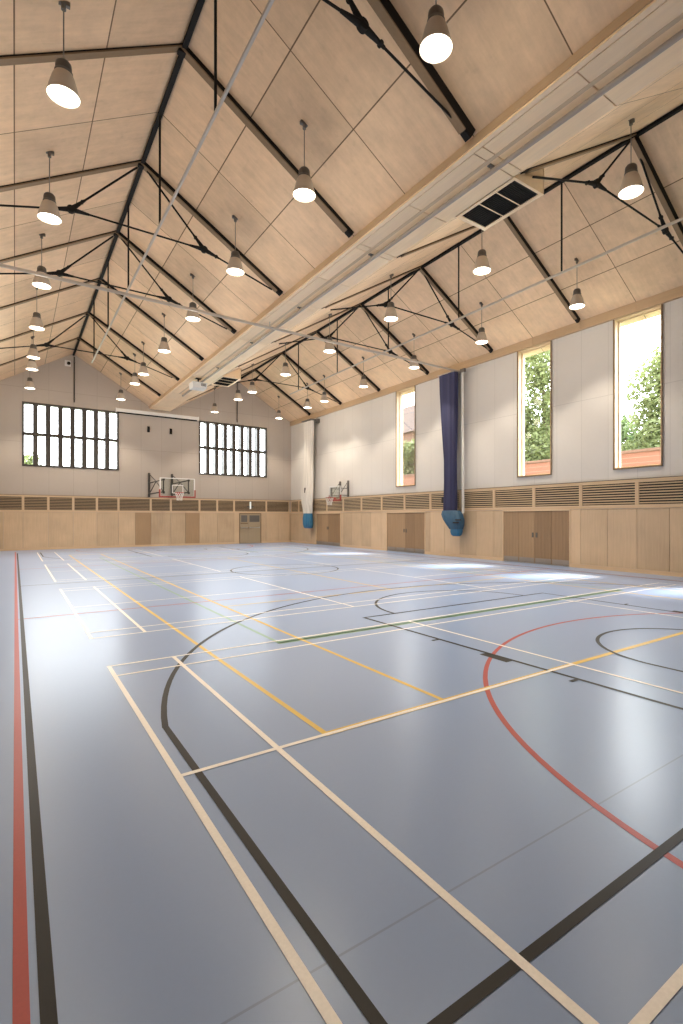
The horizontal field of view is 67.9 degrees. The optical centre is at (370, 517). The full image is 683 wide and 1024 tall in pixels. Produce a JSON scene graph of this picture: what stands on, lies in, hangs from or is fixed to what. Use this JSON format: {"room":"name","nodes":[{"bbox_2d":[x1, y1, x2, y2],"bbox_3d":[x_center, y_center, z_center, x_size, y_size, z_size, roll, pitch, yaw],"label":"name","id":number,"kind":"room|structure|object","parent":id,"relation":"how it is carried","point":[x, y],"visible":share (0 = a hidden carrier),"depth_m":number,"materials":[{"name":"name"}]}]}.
{"room":"sports hall","nodes":[
{"label":"sports hall","id":0,"kind":"room"},
{"bbox_2d":[0,354,290,548],"bbox_3d":[-12.662,-3.714,30.629,17.550,10.870,0.380,0,0,-35],"label":"wall","id":1,"kind":"structure","parent":0,"point":[157,452],"depth_m":29.61,"materials":[{"name":"white paint"}]},
{"bbox_2d":[0,496,22,509],"bbox_3d":[-18.671,-0.744,26.131,1.137,0.740,0.055,0,0,-35],"label":"air vent","id":2,"kind":"object","parent":1,"relation":"in","point":[6,502],"visible":1,"depth_m":26.19,"materials":[{"name":"brown wood"}]},
{"bbox_2d":[23,496,47,509],"bbox_3d":[-17.747,-0.744,26.782,1.107,0.740,0.055,0,0,-35],"label":"air vent","id":3,"kind":"object","parent":1,"relation":"in","point":[29,502],"visible":1,"depth_m":26.76,"materials":[{"name":"brown wood"}]},
{"bbox_2d":[48,497,72,510],"bbox_3d":[-16.818,-0.744,27.436,1.149,0.740,0.055,0,0,-35],"label":"air vent","id":4,"kind":"object","parent":1,"relation":"in","point":[54,503],"visible":1,"depth_m":27.44,"materials":[{"name":"brown wood"}]},
{"bbox_2d":[22,401,118,470],"bbox_3d":[-16.532,-4.389,27.997,4.590,3.380,0.590,0,0,-35],"label":"window","id":5,"kind":"structure","parent":1,"relation":"in","point":[35,434],"depth_m":27.78,"materials":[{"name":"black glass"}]},
{"bbox_2d":[73,497,96,510],"bbox_3d":[-15.875,-0.744,28.100,1.142,0.740,0.055,0,0,-35],"label":"air vent","id":6,"kind":"object","parent":1,"relation":"in","point":[79,503],"visible":1,"depth_m":28.08,"materials":[{"name":"brown wood"}]},
{"bbox_2d":[97,498,117,510],"bbox_3d":[-14.956,-0.744,28.747,1.090,0.740,0.055,0,0,-35],"label":"air vent","id":7,"kind":"object","parent":1,"relation":"in","point":[103,504],"visible":1,"depth_m":28.73,"materials":[{"name":"brown wood"}]},
{"bbox_2d":[118,498,150,510],"bbox_3d":[-13.798,-0.744,29.561,1.724,0.740,0.055,0,0,-35],"label":"air vent","id":8,"kind":"object","parent":1,"relation":"in","point":[124,504],"visible":1,"depth_m":29.54,"materials":[{"name":"brown wood"}]},
{"bbox_2d":[73,0,204,355],"bbox_3d":[-6.495,-8.921,13.796,0.090,0.064,34.240,0,0,-35],"label":"ridge beam","id":9,"kind":"structure","parent":1,"relation":"attached to","point":[199,5],"depth_m":11.62,"materials":[{"name":"black metal"}]},
{"bbox_2d":[91,0,274,362],"bbox_3d":[-4.152,-7.671,10.468,0.047,2.436,26.100,0,0,-35],"label":"track","id":10,"kind":"object","parent":9,"relation":"hanging from","point":[270,2],"visible":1,"depth_m":9.41,"materials":[{"name":"grey metal"}]},
{"bbox_2d":[0,494,290,550],"bbox_3d":[-12.533,0.264,30.445,16.950,2.915,0.060,0,0,-35],"label":"wall paneling","id":11,"kind":"structure","parent":1,"relation":"attached to","point":[19,529],"depth_m":29.35,"materials":[{"name":"brown wood"}]},
{"bbox_2d":[115,408,198,420],"bbox_3d":[-12.684,-6.134,30.253,4.680,0.270,0.210,0,0,-35],"label":"screen housing","id":12,"kind":"object","parent":1,"relation":"attached to","point":[118,410],"visible":1,"depth_m":30.08,"materials":[{"name":"white plastic"}]},
{"bbox_2d":[151,499,170,510],"bbox_3d":[-12.623,-0.744,30.388,1.135,0.740,0.055,0,0,-35],"label":"air vent","id":13,"kind":"object","parent":1,"relation":"in","point":[156,504],"visible":1,"depth_m":30.39,"materials":[{"name":"brown wood"}]},
{"bbox_2d":[148,473,195,500],"bbox_3d":[-11.356,-1.767,28.643,1.900,1.723,4.361,0,0,-35],"label":"goal","id":14,"kind":"object","parent":1,"relation":"attached to","point":[149,475],"visible":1,"depth_m":27.77,"materials":[{"name":"white plastic"}]},
{"bbox_2d":[171,499,198,510],"bbox_3d":[-11.453,-0.744,31.212,1.710,0.740,0.055,0,0,-35],"label":"air vent","id":15,"kind":"object","parent":1,"relation":"in","point":[184,505],"visible":1,"depth_m":31.21,"materials":[{"name":"brown wood"}]},
{"bbox_2d":[199,500,216,511],"bbox_3d":[-10.293,-0.744,32.028,1.111,0.740,0.055,0,0,-35],"label":"air vent","id":16,"kind":"object","parent":1,"relation":"in","point":[204,505],"visible":1,"depth_m":32.02,"materials":[{"name":"brown wood"}]},
{"bbox_2d":[217,500,233,511],"bbox_3d":[-9.381,-0.744,32.670,1.103,0.740,0.055,0,0,-35],"label":"air vent","id":17,"kind":"object","parent":1,"relation":"in","point":[222,505],"visible":1,"depth_m":32.65,"materials":[{"name":"brown wood"}]},
{"bbox_2d":[199,420,266,477],"bbox_3d":[-9.083,-4.389,33.240,4.550,3.380,0.590,0,0,-35],"label":"window","id":18,"kind":"structure","parent":1,"relation":"in","point":[206,447],"depth_m":33.06,"materials":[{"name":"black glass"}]},
{"bbox_2d":[239,513,260,543],"bbox_3d":[-7.996,0.716,33.594,1.525,2.010,0.132,0,0,-35],"label":"door","id":19,"kind":"structure","parent":1,"relation":"in","point":[249,523],"depth_m":33.58,"materials":[{"name":"brown wood"}]},
{"bbox_2d":[234,500,265,511],"bbox_3d":[-8.010,-0.744,33.635,2.234,0.740,0.055,0,0,-35],"label":"air vent","id":20,"kind":"object","parent":1,"relation":"in","point":[239,506],"visible":1,"depth_m":33.58,"materials":[{"name":"brown wood"}]},
{"bbox_2d":[266,501,288,511],"bbox_3d":[-6.394,-0.744,34.772,1.702,0.740,0.055,0,0,-35],"label":"air vent","id":21,"kind":"object","parent":1,"relation":"in","point":[271,506],"visible":1,"depth_m":34.74,"materials":[{"name":"brown wood"}]},
{"bbox_2d":[241,104,682,378],"bbox_3d":[1.062,-8.921,19.115,0.090,0.064,34.240,0,0,-35],"label":"ridge beam","id":22,"kind":"structure","parent":1,"relation":"attached to","point":[680,108],"depth_m":13.83,"materials":[{"name":"black paint"}]},
{"bbox_2d":[290,182,682,394],"bbox_3d":[3.318,-7.681,15.909,0.047,2.416,26.400,0,0,-35],"label":"track","id":23,"kind":"object","parent":22,"relation":"hanging from","point":[681,218],"visible":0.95,"depth_m":14.47,"materials":[{"name":"grey metal"}]},
{"bbox_2d":[0,542,682,1023],"bbox_3d":[-2.693,1.869,16.509,17.800,0.303,35.100,0,0,-35],"label":"floor","id":24,"kind":"structure","parent":0,"point":[280,782],"depth_m":3.25,"materials":[{"name":"blue plastic"}]},
{"bbox_2d":[0,0,682,421],"bbox_3d":[-2.672,-7.743,16.523,18.050,2.953,35.300,0,0,-35],"label":"ceiling","id":25,"kind":"structure","parent":0,"point":[372,133],"depth_m":11.92,"materials":[{"name":"brown wood"}]},
{"bbox_2d":[24,377,34,389],"bbox_3d":[-16.765,-7.061,24.861,0.448,1.449,0.448,0,0,-35],"label":"pendant lamp","id":26,"kind":"object","parent":25,"relation":"hanging from","point":[29,384],"visible":0.98,"depth_m":24.76,"materials":[{"name":"grey metal"}]},
{"bbox_2d":[26,336,37,370],"bbox_3d":[-14.532,-7.061,21.689,0.448,1.449,0.448,0,0,-35],"label":"pendant lamp","id":27,"kind":"object","parent":25,"relation":"hanging from","point":[31,365],"visible":0.9,"depth_m":21.58,"materials":[{"name":"grey metal"}]},
{"bbox_2d":[27,330,39,359],"bbox_3d":[-13.404,-7.061,20.086,0.448,1.449,0.448,0,0,-35],"label":"pendant lamp","id":28,"kind":"object","parent":25,"relation":"hanging from","point":[33,353],"visible":0.96,"depth_m":19.99,"materials":[{"name":"grey metal"}]},
{"bbox_2d":[29,288,44,330],"bbox_3d":[-11.211,-7.061,16.970,0.448,1.449,0.448,0,0,-35],"label":"pendant lamp","id":29,"kind":"object","parent":25,"relation":"hanging from","point":[36,323],"visible":0.96,"depth_m":16.88,"materials":[{"name":"grey metal"}]},
{"bbox_2d":[32,233,50,289],"bbox_3d":[-9.018,-7.061,13.854,0.448,1.449,0.448,0,0,-35],"label":"pendant lamp","id":30,"kind":"object","parent":25,"relation":"hanging from","point":[40,282],"visible":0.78,"depth_m":13.78,"materials":[{"name":"grey metal"}]},
{"bbox_2d":[37,151,61,224],"bbox_3d":[-6.825,-7.061,10.739,0.448,1.449,0.448,0,0,-35],"label":"pendant lamp","id":31,"kind":"object","parent":25,"relation":"hanging from","point":[48,212],"visible":1,"depth_m":10.66,"materials":[{"name":"grey metal"}]},
{"bbox_2d":[46,1,80,108],"bbox_3d":[-4.632,-7.061,7.623,0.448,1.449,0.448,0,0,-35],"label":"pendant lamp","id":32,"kind":"object","parent":25,"relation":"hanging from","point":[61,88],"visible":1,"depth_m":7.55,"materials":[{"name":"grey metal"}]},
{"bbox_2d":[0,337,160,396],"bbox_3d":[-14.530,-7.778,25.239,7.650,2.441,0.156,0,0,-35],"label":"roof beam","id":33,"kind":"object","parent":25,"relation":"attached to","point":[77,338],"visible":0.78,"depth_m":25.68,"materials":[{"name":"black paint"}]},
{"bbox_2d":[0,311,179,380],"bbox_3d":[-12.337,-7.778,22.124,7.650,2.441,0.157,0,0,-35],"label":"roof truss","id":34,"kind":"object","parent":25,"relation":"attached to","point":[98,320],"visible":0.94,"depth_m":22.38,"materials":[{"name":"black metal"}]},
{"bbox_2d":[0,278,203,360],"bbox_3d":[-10.144,-7.778,19.008,7.650,2.441,0.156,0,0,-35],"label":"roof beam","id":35,"kind":"object","parent":25,"relation":"attached to","point":[126,299],"visible":0.85,"depth_m":19.55,"materials":[{"name":"black metal"}]},
{"bbox_2d":[0,230,236,333],"bbox_3d":[-7.951,-7.778,15.892,7.650,2.441,0.157,0,0,-35],"label":"roof truss","id":36,"kind":"object","parent":25,"relation":"attached to","point":[59,273],"visible":0.91,"depth_m":16.05,"materials":[{"name":"black metal"}]},
{"bbox_2d":[116,372,124,400],"bbox_3d":[-13.445,-7.061,27.198,0.448,1.449,0.448,0,0,-35],"label":"pendant lamp","id":37,"kind":"object","parent":25,"relation":"hanging from","point":[120,396],"visible":1,"depth_m":27.09,"materials":[{"name":"grey metal"}]},
{"bbox_2d":[130,353,139,384],"bbox_3d":[-11.212,-7.061,24.025,0.448,1.449,0.448,0,0,-35],"label":"pendant lamp","id":38,"kind":"object","parent":25,"relation":"hanging from","point":[134,379],"visible":1,"depth_m":23.92,"materials":[{"name":"grey metal"}]},
{"bbox_2d":[0,160,282,295],"bbox_3d":[-5.758,-7.778,12.777,7.650,2.441,0.157,0,0,-35],"label":"roof truss","id":39,"kind":"object","parent":25,"relation":"attached to","point":[153,174],"visible":0.94,"depth_m":12.85,"materials":[{"name":"black metal"}]},
{"bbox_2d":[138,341,148,375],"bbox_3d":[-10.084,-7.061,22.423,0.448,1.449,0.448,0,0,-35],"label":"pendant lamp","id":40,"kind":"object","parent":25,"relation":"hanging from","point":[143,371],"visible":1,"depth_m":22.33,"materials":[{"name":"grey metal"}]},
{"bbox_2d":[158,313,169,352],"bbox_3d":[-7.891,-7.061,19.307,0.448,1.449,0.448,0,0,-35],"label":"pendant lamp","id":41,"kind":"object","parent":25,"relation":"hanging from","point":[163,347],"visible":1,"depth_m":19.21,"materials":[{"name":"grey metal"}]},
{"bbox_2d":[0,43,353,237],"bbox_3d":[-3.565,-7.778,9.661,7.650,2.441,0.156,0,0,-35],"label":"roof beam","id":42,"kind":"object","parent":25,"relation":"attached to","point":[192,59],"visible":0.95,"depth_m":9.71,"materials":[{"name":"black metal"}]},
{"bbox_2d":[186,273,199,321],"bbox_3d":[-5.698,-7.061,16.191,0.448,1.449,0.448,0,0,-35],"label":"pendant lamp","id":43,"kind":"object","parent":25,"relation":"hanging from","point":[191,316],"visible":0.79,"depth_m":16.10,"materials":[{"name":"grey metal"}]},
{"bbox_2d":[189,378,207,390],"bbox_3d":[-8.013,-6.184,23.442,0.680,0.490,0.676,0,0,-35],"label":"projector","id":44,"kind":"object","parent":25,"relation":"hanging from","point":[198,386],"visible":1,"depth_m":23.28,"materials":[{"name":"white plastic"}]},
{"bbox_2d":[211,388,217,412],"bbox_3d":[-9.307,-6.988,30.111,0.448,1.449,0.448,0,0,-35],"label":"pendant lamp","id":45,"kind":"object","parent":25,"relation":"hanging from","point":[214,409],"visible":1,"depth_m":30.01,"materials":[{"name":"grey metal"}]},
{"bbox_2d":[211,368,240,386],"bbox_3d":[-6.892,-6.692,23.960,0.890,0.550,1.680,0,0,-35],"label":"ceiling vent","id":46,"kind":"object","parent":25,"relation":"in","point":[229,379],"visible":1,"depth_m":23.56,"materials":[{"name":"brown wood"}]},
{"bbox_2d":[0,263,459,372],"bbox_3d":[-2.981,-6.316,16.857,16.930,0.225,0.060,0,0,-35],"label":"track","id":47,"kind":"object","parent":25,"relation":"hanging from","point":[1,264],"visible":0.92,"depth_m":15.31,"materials":[{"name":"grey metal"}]},
{"bbox_2d":[437,368,465,535],"bbox_3d":[3.514,-2.744,21.807,0.650,7.070,1.620,0,0,-35],"label":"net","id":48,"kind":"object","parent":47,"relation":"hanging from","point":[453,518],"visible":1,"depth_m":21.61,"materials":[{"name":"blue fabric"}]},
{"bbox_2d":[226,215,243,275],"bbox_3d":[-3.505,-7.061,13.076,0.448,1.449,0.448,0,0,-35],"label":"pendant lamp","id":49,"kind":"object","parent":25,"relation":"hanging from","point":[235,268],"visible":1,"depth_m":12.98,"materials":[{"name":"grey metal"}]},
{"bbox_2d":[187,368,310,415],"bbox_3d":[-7.101,-7.756,30.468,7.800,2.486,0.156,0,0,-35],"label":"roof beam","id":50,"kind":"object","parent":25,"relation":"attached to","point":[256,371],"visible":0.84,"depth_m":31.32,"materials":[{"name":"black metal"}]},
{"bbox_2d":[248,364,256,392],"bbox_3d":[-5.946,-6.988,25.335,0.448,1.449,0.448,0,0,-35],"label":"pendant lamp","id":51,"kind":"object","parent":25,"relation":"hanging from","point":[252,389],"visible":0.98,"depth_m":25.21,"materials":[{"name":"grey metal"}]},
{"bbox_2d":[209,351,341,404],"bbox_3d":[-4.908,-7.756,27.353,7.800,2.486,0.157,0,0,-35],"label":"roof truss","id":52,"kind":"object","parent":25,"relation":"attached to","point":[288,358],"visible":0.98,"depth_m":27.91,"materials":[{"name":"black metal"}]},
{"bbox_2d":[280,343,290,375],"bbox_3d":[-3.753,-6.988,22.219,0.448,1.449,0.448,0,0,-35],"label":"pendant lamp","id":53,"kind":"object","parent":25,"relation":"hanging from","point":[285,371],"visible":0.98,"depth_m":22.12,"materials":[{"name":"grey metal"}]},
{"bbox_2d":[293,119,315,202],"bbox_3d":[-1.312,-7.061,9.960,0.448,1.449,0.448,0,0,-35],"label":"pendant lamp","id":54,"kind":"object","parent":25,"relation":"hanging from","point":[303,191],"visible":1,"depth_m":9.87,"materials":[{"name":"grey metal"}]},
{"bbox_2d":[235,330,379,391],"bbox_3d":[-2.715,-7.756,24.237,7.800,2.486,0.156,0,0,-35],"label":"roof beam","id":55,"kind":"object","parent":25,"relation":"attached to","point":[319,334],"visible":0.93,"depth_m":25.16,"materials":[{"name":"black paint"}]},
{"bbox_2d":[301,418,319,527],"bbox_3d":[-3.933,-2.769,32.440,0.590,6.920,1.582,0,0,-35],"label":"net","id":56,"kind":"object","parent":25,"relation":"hanging from","point":[308,470],"visible":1,"depth_m":32.14,"materials":[{"name":"white fabric"}]},
{"bbox_2d":[320,375,327,401],"bbox_3d":[-2.552,-7.080,27.724,0.448,1.449,0.448,0,0,-35],"label":"pendant lamp","id":57,"kind":"object","parent":25,"relation":"hanging from","point":[324,398],"visible":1,"depth_m":27.62,"materials":[{"name":"grey metal"}]},
{"bbox_2d":[324,313,335,352],"bbox_3d":[-1.560,-6.988,19.104,0.448,1.449,0.448,0,0,-35],"label":"pendant lamp","id":58,"kind":"object","parent":25,"relation":"hanging from","point":[329,347],"visible":0.8,"depth_m":19.00,"materials":[{"name":"grey metal"}]},
{"bbox_2d":[272,302,428,374],"bbox_3d":[-0.522,-7.756,21.122,7.800,2.486,0.157,0,0,-35],"label":"roof truss","id":59,"kind":"object","parent":25,"relation":"attached to","point":[366,310],"visible":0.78,"depth_m":21.51,"materials":[{"name":"black metal"}]},
{"bbox_2d":[359,357,367,387],"bbox_3d":[-0.359,-7.080,24.608,0.448,1.449,0.448,0,0,-35],"label":"pendant lamp","id":60,"kind":"object","parent":25,"relation":"hanging from","point":[363,383],"visible":1,"depth_m":24.51,"materials":[{"name":"grey metal"}]},
{"bbox_2d":[384,274,397,321],"bbox_3d":[0.633,-6.988,15.988,0.448,1.449,0.448,0,0,-35],"label":"pendant lamp","id":61,"kind":"object","parent":25,"relation":"hanging from","point":[390,315],"visible":1,"depth_m":15.88,"materials":[{"name":"grey metal"}]},
{"bbox_2d":[322,0,475,141],"bbox_3d":[-1.373,-7.736,6.545,7.650,2.527,0.157,0,0,-35],"label":"roof truss","id":62,"kind":"object","parent":25,"relation":"attached to","point":[438,92],"visible":1,"depth_m":7.91,"materials":[{"name":"black metal"}]},
{"bbox_2d":[322,265,492,352],"bbox_3d":[1.671,-7.756,18.006,7.800,2.486,0.157,0,0,-35],"label":"roof truss","id":63,"kind":"object","parent":25,"relation":"attached to","point":[430,280],"visible":0.94,"depth_m":18.38,"materials":[{"name":"black metal"}]},
{"bbox_2d":[409,333,418,368],"bbox_3d":[1.834,-7.080,21.492,0.448,1.449,0.448,0,0,-35],"label":"pendant lamp","id":64,"kind":"object","parent":25,"relation":"hanging from","point":[413,365],"visible":0.85,"depth_m":21.40,"materials":[{"name":"grey metal"}]},
{"bbox_2d":[179,13,682,393],"bbox_3d":[-1.505,-6.425,14.287,0.075,0.008,29.300,0,0,-35],"label":"batten","id":65,"kind":"object","parent":25,"relation":"attached to","point":[680,17],"visible":1,"depth_m":8.83,"materials":[{"name":"brown wood"}]},
{"bbox_2d":[182,29,682,396],"bbox_3d":[-1.377,-6.362,14.378,0.180,0.135,29.300,0,0,-35],"label":"pipe","id":66,"kind":"object","parent":25,"relation":"attached to","point":[679,35],"visible":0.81,"depth_m":9.07,"materials":[{"name":"grey metal"}]},
{"bbox_2d":[419,0,452,63],"bbox_3d":[0.881,-7.061,6.845,0.448,1.449,0.448,0,0,-35],"label":"pendant lamp","id":67,"kind":"object","parent":25,"relation":"hanging from","point":[436,45],"visible":1,"depth_m":6.75,"materials":[{"name":"grey metal"}]},
{"bbox_2d":[475,302,487,344],"bbox_3d":[4.027,-7.080,18.377,0.448,1.449,0.448,0,0,-35],"label":"pendant lamp","id":68,"kind":"object","parent":25,"relation":"hanging from","point":[481,339],"visible":1,"depth_m":18.28,"materials":[{"name":"grey metal"}]},
{"bbox_2d":[473,249,490,274],"bbox_3d":[2.826,-6.988,12.873,0.448,1.449,0.448,0,0,-35],"label":"pendant lamp","id":69,"kind":"object","parent":25,"relation":"hanging from","point":[482,267],"visible":0.95,"depth_m":12.77,"materials":[{"name":"grey metal"}]},
{"bbox_2d":[397,216,579,322],"bbox_3d":[3.864,-7.756,14.890,7.800,2.486,0.156,0,0,-35],"label":"roof beam","id":70,"kind":"object","parent":25,"relation":"attached to","point":[508,220],"visible":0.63,"depth_m":15.60,"materials":[{"name":"black paint"}]},
{"bbox_2d":[456,168,543,230],"bbox_3d":[2.628,-6.692,10.434,0.890,0.550,1.560,0,0,-35],"label":"ceiling vent","id":71,"kind":"object","parent":25,"relation":"in","point":[521,190],"visible":1,"depth_m":10.28,"materials":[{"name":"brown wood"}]},
{"bbox_2d":[569,258,584,309],"bbox_3d":[6.220,-7.080,15.261,0.448,1.449,0.448,0,0,-35],"label":"pendant lamp","id":72,"kind":"object","parent":25,"relation":"hanging from","point":[577,302],"visible":1,"depth_m":15.16,"materials":[{"name":"grey metal"}]},
{"bbox_2d":[520,132,682,253],"bbox_3d":[6.057,-7.754,11.775,7.800,2.490,0.157,0,0,-35],"label":"roof truss","id":73,"kind":"object","parent":25,"relation":"attached to","point":[652,178],"visible":0.91,"depth_m":12.01,"materials":[{"name":"black metal"}]},
{"bbox_2d":[618,118,643,199],"bbox_3d":[5.019,-6.988,9.757,0.448,1.449,0.448,0,0,-35],"label":"pendant lamp","id":74,"kind":"object","parent":25,"relation":"hanging from","point":[631,187],"visible":1,"depth_m":9.68,"materials":[{"name":"grey metal"}]},
{"bbox_2d":[291,297,682,571],"bbox_3d":[4.409,-2.589,21.508,0.380,8.620,34.900,0,0,-35],"label":"wall","id":75,"kind":"structure","parent":0,"point":[356,444],"depth_m":20.07,"materials":[{"name":"white paint"}]},
{"bbox_2d":[291,501,298,511],"bbox_3d":[-5.233,-0.744,34.825,0.055,0.740,1.172,0,0,-35],"label":"air vent","id":76,"kind":"object","parent":75,"relation":"in","point":[294,504],"visible":1,"depth_m":34.81,"materials":[{"name":"brown wood"}]},
{"bbox_2d":[313,499,326,511],"bbox_3d":[-3.263,-0.744,32.026,0.055,0.740,1.897,0,0,-35],"label":"air vent","id":77,"kind":"object","parent":75,"relation":"in","point":[318,505],"visible":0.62,"depth_m":31.99,"materials":[{"name":"brown wood"}]},
{"bbox_2d":[316,513,340,546],"bbox_3d":[-2.644,0.716,31.144,0.057,2.010,3.020,0,0,-35],"label":"door","id":78,"kind":"structure","parent":75,"relation":"in","point":[328,525],"depth_m":31.09,"materials":[{"name":"brown wood"}]},
{"bbox_2d":[327,498,342,510],"bbox_3d":[-2.166,-0.744,30.469,0.055,0.740,1.897,0,0,-35],"label":"air vent","id":79,"kind":"object","parent":75,"relation":"in","point":[336,505],"visible":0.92,"depth_m":30.45,"materials":[{"name":"brown wood"}]},
{"bbox_2d":[325,481,348,504],"bbox_3d":[-2.054,-1.417,29.248,1.271,1.423,1.280,0,0,-35],"label":"goal","id":80,"kind":"object","parent":75,"relation":"attached to","point":[347,483],"visible":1,"depth_m":29.18,"materials":[{"name":"white plastic"}]},
{"bbox_2d":[343,497,360,510],"bbox_3d":[-1.070,-0.744,28.911,0.055,0.740,1.897,0,0,-35],"label":"air vent","id":81,"kind":"object","parent":75,"relation":"in","point":[349,504],"visible":1,"depth_m":28.93,"materials":[{"name":"brown wood"}]},
{"bbox_2d":[361,496,380,510],"bbox_3d":[0.027,-0.744,27.353,0.055,0.740,1.897,0,0,-35],"label":"air vent","id":82,"kind":"object","parent":75,"relation":"in","point":[367,503],"visible":1,"depth_m":27.40,"materials":[{"name":"brown wood"}]},
{"bbox_2d":[381,495,403,509],"bbox_3d":[1.123,-0.744,25.795,0.055,0.740,1.897,0,0,-35],"label":"air vent","id":83,"kind":"object","parent":75,"relation":"in","point":[396,502],"visible":1,"depth_m":25.80,"materials":[{"name":"brown wood"}]},
{"bbox_2d":[396,386,414,486],"bbox_3d":[1.824,-3.944,25.050,0.330,4.830,1.510,0,0,-35],"label":"window","id":84,"kind":"structure","parent":75,"relation":"in","point":[398,393],"depth_m":25.60,"materials":[{"name":"brown wood"}]},
{"bbox_2d":[386,511,425,552],"bbox_3d":[1.693,0.716,24.982,0.057,2.010,3.050,0,0,-35],"label":"door","id":85,"kind":"structure","parent":75,"relation":"in","point":[405,531],"depth_m":24.89,"materials":[{"name":"brown wood"}]},
{"bbox_2d":[404,493,429,509],"bbox_3d":[2.220,-0.744,24.237,0.055,0.740,1.897,0,0,-35],"label":"air vent","id":86,"kind":"object","parent":75,"relation":"in","point":[413,501],"visible":1,"depth_m":24.25,"materials":[{"name":"brown wood"}]},
{"bbox_2d":[430,492,459,508],"bbox_3d":[3.316,-0.744,22.680,0.055,0.740,1.897,0,0,-35],"label":"air vent","id":87,"kind":"object","parent":75,"relation":"in","point":[435,498],"visible":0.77,"depth_m":23.05,"materials":[{"name":"brown wood"}]},
{"bbox_2d":[460,490,493,508],"bbox_3d":[4.412,-0.744,21.122,0.055,0.740,1.897,0,0,-35],"label":"air vent","id":88,"kind":"object","parent":75,"relation":"in","point":[482,498],"visible":1,"depth_m":21.06,"materials":[{"name":"brown wood"}]},
{"bbox_2d":[290,285,682,425],"bbox_3d":[4.062,-6.559,21.597,0.125,0.380,33.554,0,0,-35],"label":"trim","id":89,"kind":"structure","parent":75,"relation":"attached to","point":[676,293],"depth_m":18.82,"materials":[{"name":"brown wood"}]},
{"bbox_2d":[291,476,682,576],"bbox_3d":[4.254,0.259,21.337,0.060,2.925,34.200,0,0,-35],"label":"wall paneling","id":90,"kind":"structure","parent":75,"relation":"attached to","point":[644,539],"depth_m":17.19,"materials":[{"name":"brown wood"}]},
{"bbox_2d":[494,487,533,507],"bbox_3d":[5.509,-0.744,19.564,0.055,0.740,1.897,0,0,-35],"label":"air vent","id":91,"kind":"object","parent":75,"relation":"in","point":[517,497],"visible":1,"depth_m":19.54,"materials":[{"name":"brown wood"}]},
{"bbox_2d":[517,340,551,477],"bbox_3d":[6.173,-3.944,18.872,0.330,4.830,1.520,0,0,-35],"label":"window","id":92,"kind":"structure","parent":75,"relation":"in","point":[520,354],"depth_m":19.38,"materials":[{"name":"brown wood"}]},
{"bbox_2d":[502,509,570,566],"bbox_3d":[6.076,0.716,18.755,0.057,2.010,3.000,0,0,-35],"label":"door","id":93,"kind":"structure","parent":75,"relation":"in","point":[531,536],"depth_m":18.65,"materials":[{"name":"brown wood"}]},
{"bbox_2d":[534,485,580,506],"bbox_3d":[6.606,-0.744,18.006,0.055,0.740,1.897,0,0,-35],"label":"air vent","id":94,"kind":"object","parent":75,"relation":"in","point":[569,495],"visible":1,"depth_m":17.96,"materials":[{"name":"brown wood"}]},
{"bbox_2d":[581,481,636,505],"bbox_3d":[7.702,-0.744,16.448,0.055,0.740,1.897,0,0,-35],"label":"air vent","id":95,"kind":"object","parent":75,"relation":"in","point":[621,493],"visible":1,"depth_m":16.39,"materials":[{"name":"brown wood"}]},
{"bbox_2d":[613,304,662,469],"bbox_3d":[8.366,-3.944,15.757,0.330,4.830,1.520,0,0,-35],"label":"window","id":96,"kind":"structure","parent":75,"relation":"in","point":[616,323],"depth_m":16.26,"materials":[{"name":"brown wood"}]},
{"bbox_2d":[637,479,682,504],"bbox_3d":[8.798,-0.744,14.890,0.055,0.740,1.897,0,0,-35],"label":"air vent","id":97,"kind":"object","parent":75,"relation":"in","point":[655,492],"visible":1,"depth_m":15.10,"materials":[{"name":"brown wood"}]},
{"label":"outside","id":98,"kind":"structure","parent":0,"visible":0},
{"bbox_3d":[-9.090,1.881,30.288,140.000,0.280,140.000,0,0,-35],"label":"ground","id":99,"kind":"structure","parent":98,"visible":0},
{"bbox_2d":[24,452,41,464],"bbox_3d":[-23.866,-1.389,35.233,3.342,6.337,3.050,0,0,15],"label":"tree","id":100,"kind":"object","parent":99,"relation":"on","point":[29,458],"visible":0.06,"depth_m":34.82,"materials":[{"name":"green plant"}]},
{"bbox_2d":[403,405,414,444],"bbox_3d":[4.493,-4.969,52.688,8.800,13.420,10.000,0,0,-35],"label":"house","id":101,"kind":"structure","parent":99,"relation":"on","point":[408,412],"depth_m":48.39,"materials":[{"name":"brown brick"}]},
{"bbox_2d":[403,439,414,474],"bbox_3d":[3.448,-2.270,39.420,4.227,8.094,3.016,0,0,9],"label":"tree","id":102,"kind":"object","parent":99,"relation":"on","point":[408,450],"visible":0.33,"depth_m":38.85,"materials":[{"name":"green plant"}]},
{"bbox_2d":[403,447,660,484],"bbox_3d":[4.279,-0.599,32.361,0.350,4.680,40.000,0,0,-35],"label":"wall","id":103,"kind":"structure","parent":99,"relation":"on","point":[647,456],"depth_m":22.21,"materials":[{"name":"red brick"}]},
{"bbox_2d":[525,350,549,461],"bbox_3d":[10.655,-4.873,31.696,5.065,13.294,6.351,0,0,21],"label":"tree","id":104,"kind":"object","parent":99,"relation":"on","point":[537,375],"visible":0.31,"depth_m":30.46,"materials":[{"name":"green plant"}]},
{"bbox_2d":[621,412,641,450],"bbox_3d":[15.297,-2.469,31.322,3.772,8.492,4.010,0,0,-35],"label":"tree","id":105,"kind":"object","parent":99,"relation":"on","point":[625,421],"visible":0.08,"depth_m":30.34,"materials":[{"name":"green plant"}]},
{"bbox_2d":[621,345,660,450],"bbox_3d":[14.748,-3.470,24.679,5.576,10.493,4.706,0,0,24],"label":"tree","id":106,"kind":"object","parent":99,"relation":"on","point":[649,437],"visible":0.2,"depth_m":24.70,"materials":[{"name":"green plant"}]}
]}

